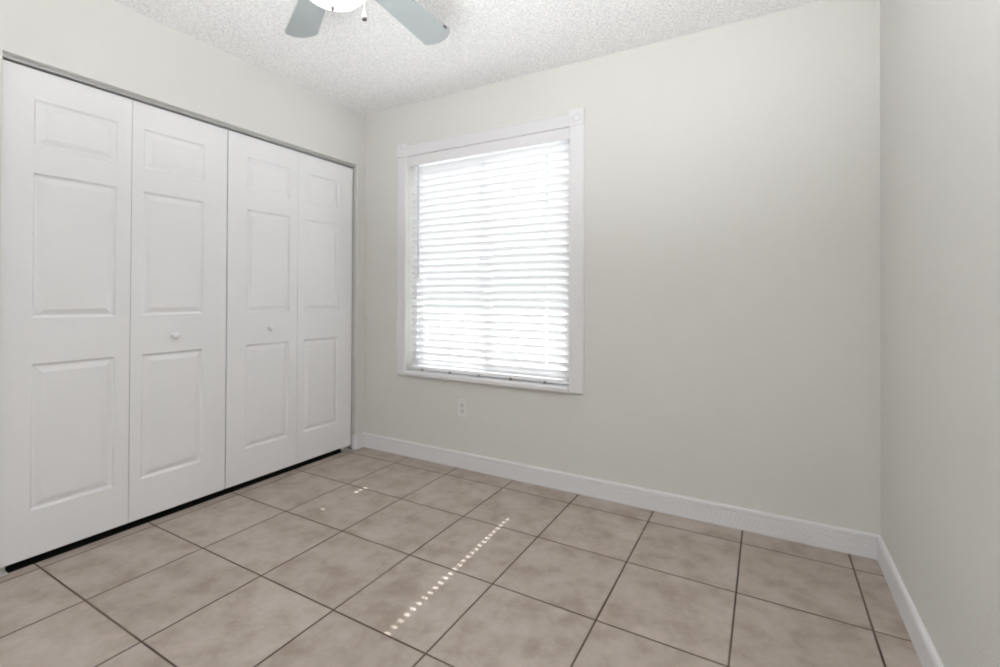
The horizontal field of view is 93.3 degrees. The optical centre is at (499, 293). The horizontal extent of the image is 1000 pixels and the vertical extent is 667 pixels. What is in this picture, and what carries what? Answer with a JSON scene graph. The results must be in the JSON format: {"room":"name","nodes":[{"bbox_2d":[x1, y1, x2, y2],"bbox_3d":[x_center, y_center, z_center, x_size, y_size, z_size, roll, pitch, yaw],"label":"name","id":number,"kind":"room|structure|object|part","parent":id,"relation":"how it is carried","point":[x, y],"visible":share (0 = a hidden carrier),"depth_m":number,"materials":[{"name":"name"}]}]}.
{"room":"empty bedroom","nodes":[
{"label":"empty bedroom","id":0,"kind":"room"},
{"bbox_2d":[0,0,365,447],"bbox_3d":[-1.875,-0.109,2.056,0.120,2.440,3.350,0,0,29],"label":"wall","id":1,"kind":"structure","parent":0,"point":[109,43],"depth_m":2.42,"materials":[{"name":"beige paint"}]},
{"bbox_2d":[0,60,227,576],"bbox_3d":[-1.744,0.098,2.233,0.065,2.029,0.893,0,0,29],"label":"door","id":2,"kind":"structure","parent":1,"relation":"in","point":[113,245],"depth_m":2.14,"materials":[{"name":"white paint"}]},
{"bbox_3d":[-1.868,0.080,2.043,0.035,1.996,0.439,0,0,29],"label":"panel","id":3,"kind":"part","parent":2,"relation":"part of","materials":[{"name":"white paint"}]},
{"bbox_3d":[-1.639,0.211,2.383,0.030,0.033,0.033,0,0,29],"label":"knob","id":4,"kind":"part","parent":2,"relation":"part of","materials":[{"name":"white paint"}]},
{"bbox_3d":[-1.648,0.083,2.433,0.035,1.996,0.451,0,0,29],"label":"panel","id":5,"kind":"part","parent":2,"relation":"part of","materials":[{"name":"white paint"}]},
{"bbox_2d":[3,53,354,167],"bbox_3d":[-1.523,-0.930,2.650,0.040,0.017,1.826,0,0,29],"label":"track","id":6,"kind":"object","parent":1,"relation":"attached to","point":[7,57],"visible":0.85,"depth_m":2.31,"materials":[{"name":"grey metal"}]},
{"bbox_2d":[224,130,352,488],"bbox_3d":[-1.298,0.106,3.022,0.065,2.029,0.906,0,0,29],"label":"door","id":7,"kind":"structure","parent":1,"relation":"in","point":[289,251],"depth_m":2.94,"materials":[{"name":"white paint"}]},
{"bbox_3d":[-1.423,0.087,2.831,0.035,1.996,0.452,0,0,29],"label":"panel","id":8,"kind":"part","parent":7,"relation":"part of","materials":[{"name":"white paint"}]},
{"bbox_3d":[-1.200,0.091,3.227,0.035,1.996,0.452,0,0,29],"label":"panel","id":9,"kind":"part","parent":7,"relation":"part of","materials":[{"name":"white paint"}]},
{"bbox_2d":[352,433,363,449],"bbox_3d":[-1.837,1.060,2.015,0.042,0.102,3.336,0,0,29],"label":"baseboard","id":10,"kind":"structure","parent":1,"relation":"attached to","point":[357,440],"depth_m":3.41,"materials":[{"name":"white paint"}]},
{"bbox_2d":[0,447,921,666],"bbox_3d":[-0.811,1.161,1.454,3.926,0.102,3.610,0,0,29],"label":"floor","id":11,"kind":"structure","parent":0,"point":[361,557],"depth_m":1.80,"materials":[{"name":"beige tile"}]},
{"bbox_2d":[112,0,823,115],"bbox_3d":[-0.799,-1.379,1.472,3.926,0.100,3.610,0,0,29],"label":"ceiling","id":12,"kind":"structure","parent":0,"point":[374,65],"depth_m":2.42,"materials":[{"name":"white paint"}]},
{"bbox_2d":[285,0,449,44],"bbox_3d":[-0.486,-1.065,1.374,0.990,0.526,1.106,0,0,29],"label":"ceiling fan","id":13,"kind":"object","parent":12,"relation":"hanging from","point":[306,18],"visible":1,"depth_m":1.70,"materials":[{"name":"white metal"}]},
{"bbox_3d":[-0.674,-1.003,1.671,0.118,0.036,0.403,1,0,-32],"label":"blade","id":14,"kind":"part","parent":13,"relation":"part of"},
{"bbox_3d":[-0.487,-0.886,1.373,0.198,0.079,0.198,0,0,29],"label":"lamp shade","id":15,"kind":"part","parent":13,"relation":"part of","materials":[{"name":"white glass"}]},
{"bbox_3d":[-0.327,-1.001,1.687,0.118,0.036,0.404,0,0,29],"label":"blade","id":16,"kind":"part","parent":13,"relation":"part of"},
{"bbox_2d":[364,0,880,534],"bbox_3d":[-0.004,-0.094,3.004,3.806,2.440,0.140,0,0,29],"label":"wall","id":17,"kind":"structure","parent":0,"point":[732,330],"depth_m":2.34,"materials":[{"name":"beige paint"}]},
{"bbox_2d":[458,399,466,417],"bbox_3d":[-0.242,0.739,3.045,0.072,0.116,0.009,0,0,29],"label":"wall outlet","id":18,"kind":"object","parent":17,"relation":"attached to","point":[462,403],"visible":1,"depth_m":3.04,"materials":[{"name":"white plastic"}]},
{"bbox_2d":[396,107,584,393],"bbox_3d":[-0.096,-0.240,3.035,1.374,1.608,0.170,0,0,29],"label":"window","id":19,"kind":"structure","parent":17,"relation":"in","point":[571,126],"depth_m":2.87,"materials":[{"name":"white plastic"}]},
{"bbox_3d":[-0.688,-0.196,3.299,0.084,1.510,0.020,0,0,29],"label":"casing","id":20,"kind":"part","parent":19,"relation":"part of","materials":[{"name":"white paint"}]},
{"bbox_3d":[-0.311,-0.205,3.238,0.599,1.416,0.018,0,0,29],"label":"sash","id":21,"kind":"part","parent":19,"relation":"part of","materials":[{"name":"white plastic"}]},
{"bbox_3d":[-0.114,0.548,3.010,1.201,0.030,0.122,0,0,29],"label":"sill","id":22,"kind":"part","parent":19,"relation":"part of","materials":[{"name":"white paint"}]},
{"bbox_3d":[-0.121,-0.988,2.986,1.187,0.073,0.022,0,0,29],"label":"head casing","id":23,"kind":"part","parent":19,"relation":"part of","materials":[{"name":"white paint"}]},
{"bbox_2d":[410,140,569,384],"bbox_3d":[-0.102,-0.203,3.030,1.190,1.472,0.068,0,0,29],"label":"window blind","id":24,"kind":"object","parent":19,"relation":"attached to","point":[561,145],"visible":0.88,"depth_m":3.00,"materials":[{"name":"white plastic"}]},
{"bbox_3d":[-0.518,-0.197,3.274,0.002,1.404,0.040,0,0,29],"label":"ladder cord","id":25,"kind":"part","parent":24,"relation":"part of","materials":[{"name":"white fabric"}]},
{"bbox_3d":[-0.318,-0.196,3.161,0.002,1.404,0.040,0,0,29],"label":"ladder cord","id":26,"kind":"part","parent":24,"relation":"part of","materials":[{"name":"white fabric"}]},
{"bbox_3d":[-0.118,-0.196,3.048,0.002,1.404,0.040,0,0,29],"label":"ladder cord","id":27,"kind":"part","parent":24,"relation":"part of","materials":[{"name":"white fabric"}]},
{"bbox_3d":[-0.101,0.516,3.032,1.190,0.024,0.052,0,0,29],"label":"rail","id":28,"kind":"part","parent":24,"relation":"part of","materials":[{"name":"white plastic"}]},
{"bbox_3d":[0.082,-0.196,2.935,0.002,1.404,0.040,0,0,29],"label":"ladder cord","id":29,"kind":"part","parent":24,"relation":"part of","materials":[{"name":"white fabric"}]},
{"bbox_3d":[0.281,-0.196,2.823,0.002,1.404,0.040,0,0,29],"label":"ladder cord","id":30,"kind":"part","parent":24,"relation":"part of","materials":[{"name":"white fabric"}]},
{"bbox_3d":[-0.074,-0.205,3.093,1.216,1.478,0.048,0,0,29],"label":"frame","id":31,"kind":"part","parent":19,"relation":"part of","materials":[{"name":"white plastic"}]},
{"bbox_3d":[0.166,-0.205,2.945,0.590,1.416,0.018,0,0,29],"label":"sash","id":32,"kind":"part","parent":19,"relation":"part of","materials":[{"name":"white plastic"}]},
{"bbox_3d":[0.433,-0.196,2.666,0.088,1.510,0.020,0,0,29],"label":"casing","id":33,"kind":"part","parent":19,"relation":"part of","materials":[{"name":"white paint"}]},
{"bbox_2d":[363,432,880,559],"bbox_3d":[0.301,1.075,2.732,3.006,0.102,0.014,0,0,29],"label":"baseboard","id":34,"kind":"structure","parent":17,"relation":"attached to","point":[858,543],"depth_m":2.44,"materials":[{"name":"white paint"}]},
{"bbox_2d":[880,0,999,666],"bbox_3d":[0.882,-0.107,0.580,0.120,2.440,3.490,0,0,29],"label":"wall","id":35,"kind":"structure","parent":0,"point":[940,59],"depth_m":1.31,"materials":[{"name":"beige paint"}]},
{"bbox_2d":[877,536,943,666],"bbox_3d":[0.780,1.061,0.538,0.014,0.102,3.336,0,0,29],"label":"baseboard","id":36,"kind":"structure","parent":35,"relation":"attached to","point":[928,656],"depth_m":1.56,"materials":[{"name":"white paint"}]},
{"label":"outside","id":37,"kind":"structure","parent":0,"visible":0},
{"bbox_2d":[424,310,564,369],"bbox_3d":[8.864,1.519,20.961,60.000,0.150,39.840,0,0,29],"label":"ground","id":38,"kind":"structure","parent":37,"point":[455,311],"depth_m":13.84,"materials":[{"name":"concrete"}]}
]}

